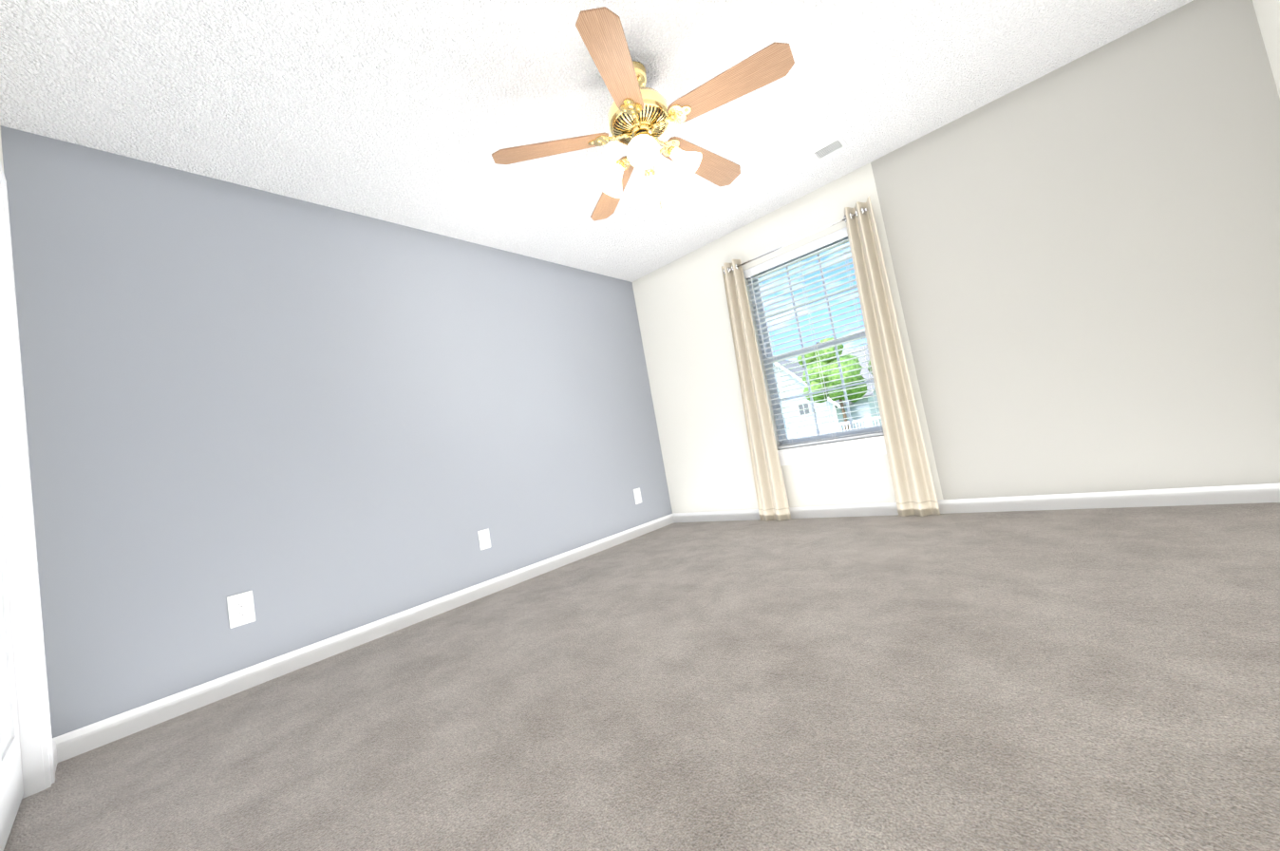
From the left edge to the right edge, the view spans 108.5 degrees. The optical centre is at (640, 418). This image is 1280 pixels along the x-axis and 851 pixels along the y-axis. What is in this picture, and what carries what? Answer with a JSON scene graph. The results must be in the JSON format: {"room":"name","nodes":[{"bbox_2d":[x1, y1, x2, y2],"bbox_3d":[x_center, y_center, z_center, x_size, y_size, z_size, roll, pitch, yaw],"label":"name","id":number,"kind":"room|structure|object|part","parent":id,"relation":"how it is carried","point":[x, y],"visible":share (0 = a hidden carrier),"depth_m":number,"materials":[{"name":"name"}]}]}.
{"room":"empty bedroom","nodes":[
{"label":"empty bedroom","id":0,"kind":"room"},
{"bbox_2d":[0,128,3,170],"bbox_3d":[-0.922,-0.292,0.413,3.900,2.440,0.150,-13,-5,40],"label":"wall","id":1,"kind":"structure","parent":0,"point":[1,157],"depth_m":1.79,"materials":[{"name":"beige paint"}]},
{"bbox_2d":[0,488,23,850],"bbox_3d":[-1.827,0.128,1.277,0.766,2.012,0.083,-13,-5,40],"label":"closet door","id":2,"kind":"structure","parent":1,"relation":"in","point":[11,789],"depth_m":1.38,"materials":[{"name":"white paint"}]},
{"bbox_2d":[0,229,45,798],"bbox_3d":[-1.571,0.054,0.997,1.580,2.060,0.150,-13,-5,40],"label":"door frame","id":3,"kind":"structure","parent":1,"relation":"attached to","point":[28,708],"depth_m":1.51,"materials":[{"name":"white wood"}]},
{"bbox_2d":[0,161,55,789],"bbox_3d":[-1.521,0.026,1.062,1.674,2.107,0.017,-13,-5,40],"label":"trim","id":4,"kind":"structure","parent":1,"relation":"attached to","point":[30,543],"depth_m":1.57,"materials":[{"name":"white"}]},
{"bbox_2d":[52,739,57,771],"bbox_3d":[-2.049,1.181,1.604,0.175,0.088,0.013,-13,-5,40],"label":"baseboard","id":5,"kind":"structure","parent":1,"relation":"attached to","point":[55,754],"depth_m":1.62,"materials":[{"name":"white"}]},
{"bbox_2d":[0,125,672,737],"bbox_3d":[-1.153,-0.060,3.209,0.150,2.440,4.060,-13,-5,40],"label":"wall","id":6,"kind":"structure","parent":0,"point":[306,422],"depth_m":2.30,"materials":[{"name":"grey paint"}]},
{"bbox_2d":[226,590,255,628],"bbox_3d":[-1.810,0.864,2.091,0.007,0.140,0.089,-13,-5,40],"label":"electrical outlet","id":7,"kind":"object","parent":6,"relation":"attached to","point":[241,608],"visible":1,"depth_m":2.09,"materials":[{"name":"white plastic"}]},
{"bbox_2d":[52,513,674,762],"bbox_3d":[-0.892,1.082,3.076,0.013,0.088,3.760,-13,-5,40],"label":"baseboard","id":8,"kind":"structure","parent":6,"relation":"attached to","point":[90,737],"depth_m":2.20,"materials":[{"name":"white"}]},
{"bbox_2d":[477,527,490,549],"bbox_3d":[-1.014,0.788,3.013,0.016,0.124,0.078,-13,-5,40],"label":"outlet","id":9,"kind":"object","parent":6,"relation":"attached to","point":[484,538],"visible":1,"depth_m":3.01,"materials":[{"name":"white plastic"}]},
{"bbox_2d":[633,487,641,504],"bbox_3d":[-0.020,0.700,4.178,0.007,0.136,0.089,-13,-5,40],"label":"electrical outlet","id":10,"kind":"object","parent":6,"relation":"attached to","point":[637,495],"visible":1,"depth_m":4.17,"materials":[{"name":"white plastic"}]},
{"bbox_2d":[0,0,1193,282],"bbox_3d":[-0.162,-1.641,1.640,4.200,0.120,4.960,-13,-5,40],"label":"ceiling","id":11,"kind":"structure","parent":0,"point":[416,114],"depth_m":2.13,"materials":[{"name":"white paint"}]},
{"bbox_2d":[491,6,794,220],"bbox_3d":[0.056,-1.222,2.076,1.279,0.719,1.278,-13,-5,40],"label":"fan","id":12,"kind":"object","parent":11,"relation":"hanging from","point":[641,116],"visible":1,"depth_m":1.96,"materials":[{"name":"brown wood"}]},
{"bbox_3d":[-0.338,-1.208,2.048,0.629,0.066,0.145,-10,-4,-5],"label":"blade","id":13,"kind":"part","parent":12,"relation":"part of","materials":[{"name":"brown wood"}]},
{"bbox_3d":[-0.140,-1.077,2.088,0.132,0.141,0.125,-13,-5,40],"label":"lamp shade","id":14,"kind":"part","parent":12,"relation":"part of","materials":[{"name":"white glass"}]},
{"bbox_3d":[-0.074,-1.276,1.733,0.145,0.066,0.629,-11,-4,13],"label":"blade","id":15,"kind":"part","parent":12,"relation":"part of","materials":[{"name":"brown wood"}]},
{"bbox_3d":[0.011,-1.128,1.907,0.053,0.074,0.062,-13,-5,40],"label":"bulb","id":16,"kind":"part","parent":12,"relation":"part of","materials":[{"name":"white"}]},
{"bbox_3d":[0.013,-1.117,1.885,0.125,0.141,0.132,-13,-5,40],"label":"lamp shade","id":17,"kind":"part","parent":12,"relation":"part of","materials":[{"name":"white glass"}]},
{"bbox_3d":[0.062,-1.101,2.245,0.125,0.141,0.132,-13,-5,40],"label":"lamp shade","id":18,"kind":"part","parent":12,"relation":"part of","materials":[{"name":"white glass"}]},
{"bbox_3d":[0.215,-1.141,2.043,0.132,0.141,0.125,-13,-5,40],"label":"lamp shade","id":19,"kind":"part","parent":12,"relation":"part of","materials":[{"name":"white glass"}]},
{"bbox_3d":[0.278,-1.297,2.306,0.629,0.066,0.145,-7,-5,-41],"label":"blade","id":20,"kind":"part","parent":12,"relation":"part of","materials":[{"name":"brown wood"}]},
{"bbox_3d":[0.306,-1.331,1.892,0.629,0.066,0.145,-12,-5,31],"label":"blade","id":21,"kind":"part","parent":12,"relation":"part of","materials":[{"name":"brown wood"}]},
{"bbox_2d":[786,135,847,174],"bbox_3d":[1.151,-1.709,3.003,0.355,0.009,0.150,-13,-5,40],"label":"ceiling vent","id":22,"kind":"object","parent":11,"relation":"in","point":[822,152],"visible":1,"depth_m":2.99,"materials":[{"name":"white metal"}]},
{"bbox_2d":[3,502,1279,850],"bbox_3d":[0.274,0.875,1.467,4.200,0.120,4.960,-13,-5,40],"label":"floor","id":23,"kind":"structure","parent":0,"point":[1100,679],"depth_m":1.30,"materials":[{"name":"carpet"}]},
{"bbox_2d":[631,0,1279,513],"bbox_3d":[1.618,-0.528,3.376,3.900,2.440,0.150,-13,-5,40],"label":"wall","id":24,"kind":"structure","parent":0,"point":[1082,258],"depth_m":2.59,"materials":[{"name":"beige paint"}]},
{"bbox_2d":[728,207,867,271],"bbox_3d":[1.174,-1.339,3.533,1.100,0.036,0.091,-13,-5,40],"label":"curtain rod","id":25,"kind":"object","parent":24,"relation":"attached to","point":[808,235],"visible":0.71,"depth_m":3.48,"materials":[{"name":"silver metal"}]},
{"bbox_2d":[721,259,791,521],"bbox_3d":[0.914,-0.244,3.800,0.278,2.166,0.068,-13,-5,40],"label":"panel","id":26,"kind":"object","parent":25,"relation":"hanging from","point":[770,489],"visible":0.98,"depth_m":3.78,"materials":[{"name":"beige fabric"}]},
{"bbox_2d":[723,263,738,274],"bbox_3d":[0.763,-1.250,3.850,0.130,0.051,0.051,-13,-5,40],"label":"grommet","id":27,"kind":"object","parent":26,"relation":"attached to","point":[731,269],"visible":0.67,"depth_m":3.82,"materials":[{"name":"silver metal"}]},
{"bbox_2d":[844,196,940,516],"bbox_3d":[1.671,-0.421,3.137,0.252,2.166,0.068,-13,-5,40],"label":"panel","id":28,"kind":"object","parent":25,"relation":"hanging from","point":[912,483],"visible":1,"depth_m":3.13,"materials":[{"name":"beige fabric"}]},
{"bbox_2d":[843,207,865,222],"bbox_3d":[1.494,-1.420,3.210,0.129,0.051,0.051,-13,-5,40],"label":"grommet","id":29,"kind":"object","parent":28,"relation":"attached to","point":[856,212],"visible":0.73,"depth_m":3.19,"materials":[{"name":"silver metal"}]},
{"bbox_2d":[743,226,886,466],"bbox_3d":[1.377,-0.510,3.563,0.976,1.652,0.174,-13,-5,40],"label":"window unit","id":30,"kind":"structure","parent":24,"relation":"in","point":[867,441],"depth_m":3.56,"materials":[{"name":"white plastic"}]},
{"bbox_3d":[1.481,0.240,3.482,0.976,0.130,0.096,-13,-5,40],"label":"sill","id":31,"kind":"part","parent":30,"relation":"part of","materials":[{"name":"white"}]},
{"bbox_2d":[672,482,1279,522],"bbox_3d":[1.765,0.633,3.235,3.900,0.088,0.013,-13,-5,40],"label":"baseboard","id":32,"kind":"structure","parent":24,"relation":"attached to","point":[1261,493],"depth_m":2.66,"materials":[{"name":"white"}]},
{"bbox_2d":[1251,0,1279,97],"bbox_3d":[1.849,-0.760,0.581,0.150,2.440,4.060,-13,-5,40],"label":"wall","id":33,"kind":"structure","parent":0,"point":[1268,13],"depth_m":2.06,"materials":[{"name":"beige paint"}]},
{"label":"outside","id":34,"kind":"structure","parent":0,"visible":0},
{"bbox_3d":[21.490,0.593,32.628,85.000,0.220,69.830,-13,-5,40],"label":"ground","id":35,"kind":"structure","parent":34,"visible":0},
{"bbox_2d":[773,344,882,439],"bbox_3d":[7.425,-0.055,34.616,20.500,6.150,11.710,-13,-5,40],"label":"house","id":36,"kind":"structure","parent":35,"relation":"on","point":[830,401],"depth_m":26.03,"materials":[{"name":"white"}]},
{"bbox_2d":[796,337,866,431],"bbox_3d":[9.222,-0.966,21.307,2.807,5.539,3.094,-13,-5,40],"label":"tree","id":37,"kind":"object","parent":35,"relation":"on","point":[837,376],"depth_m":20.73,"materials":[{"name":"green plant"}]},
{"bbox_2d":[787,413,881,440],"bbox_3d":[4.445,1.410,16.842,26.085,1.885,0.141,-13,-5,40],"label":"fence","id":38,"kind":"object","parent":35,"relation":"on","point":[797,434],"depth_m":15.08,"materials":[{"name":"white"}]}
]}

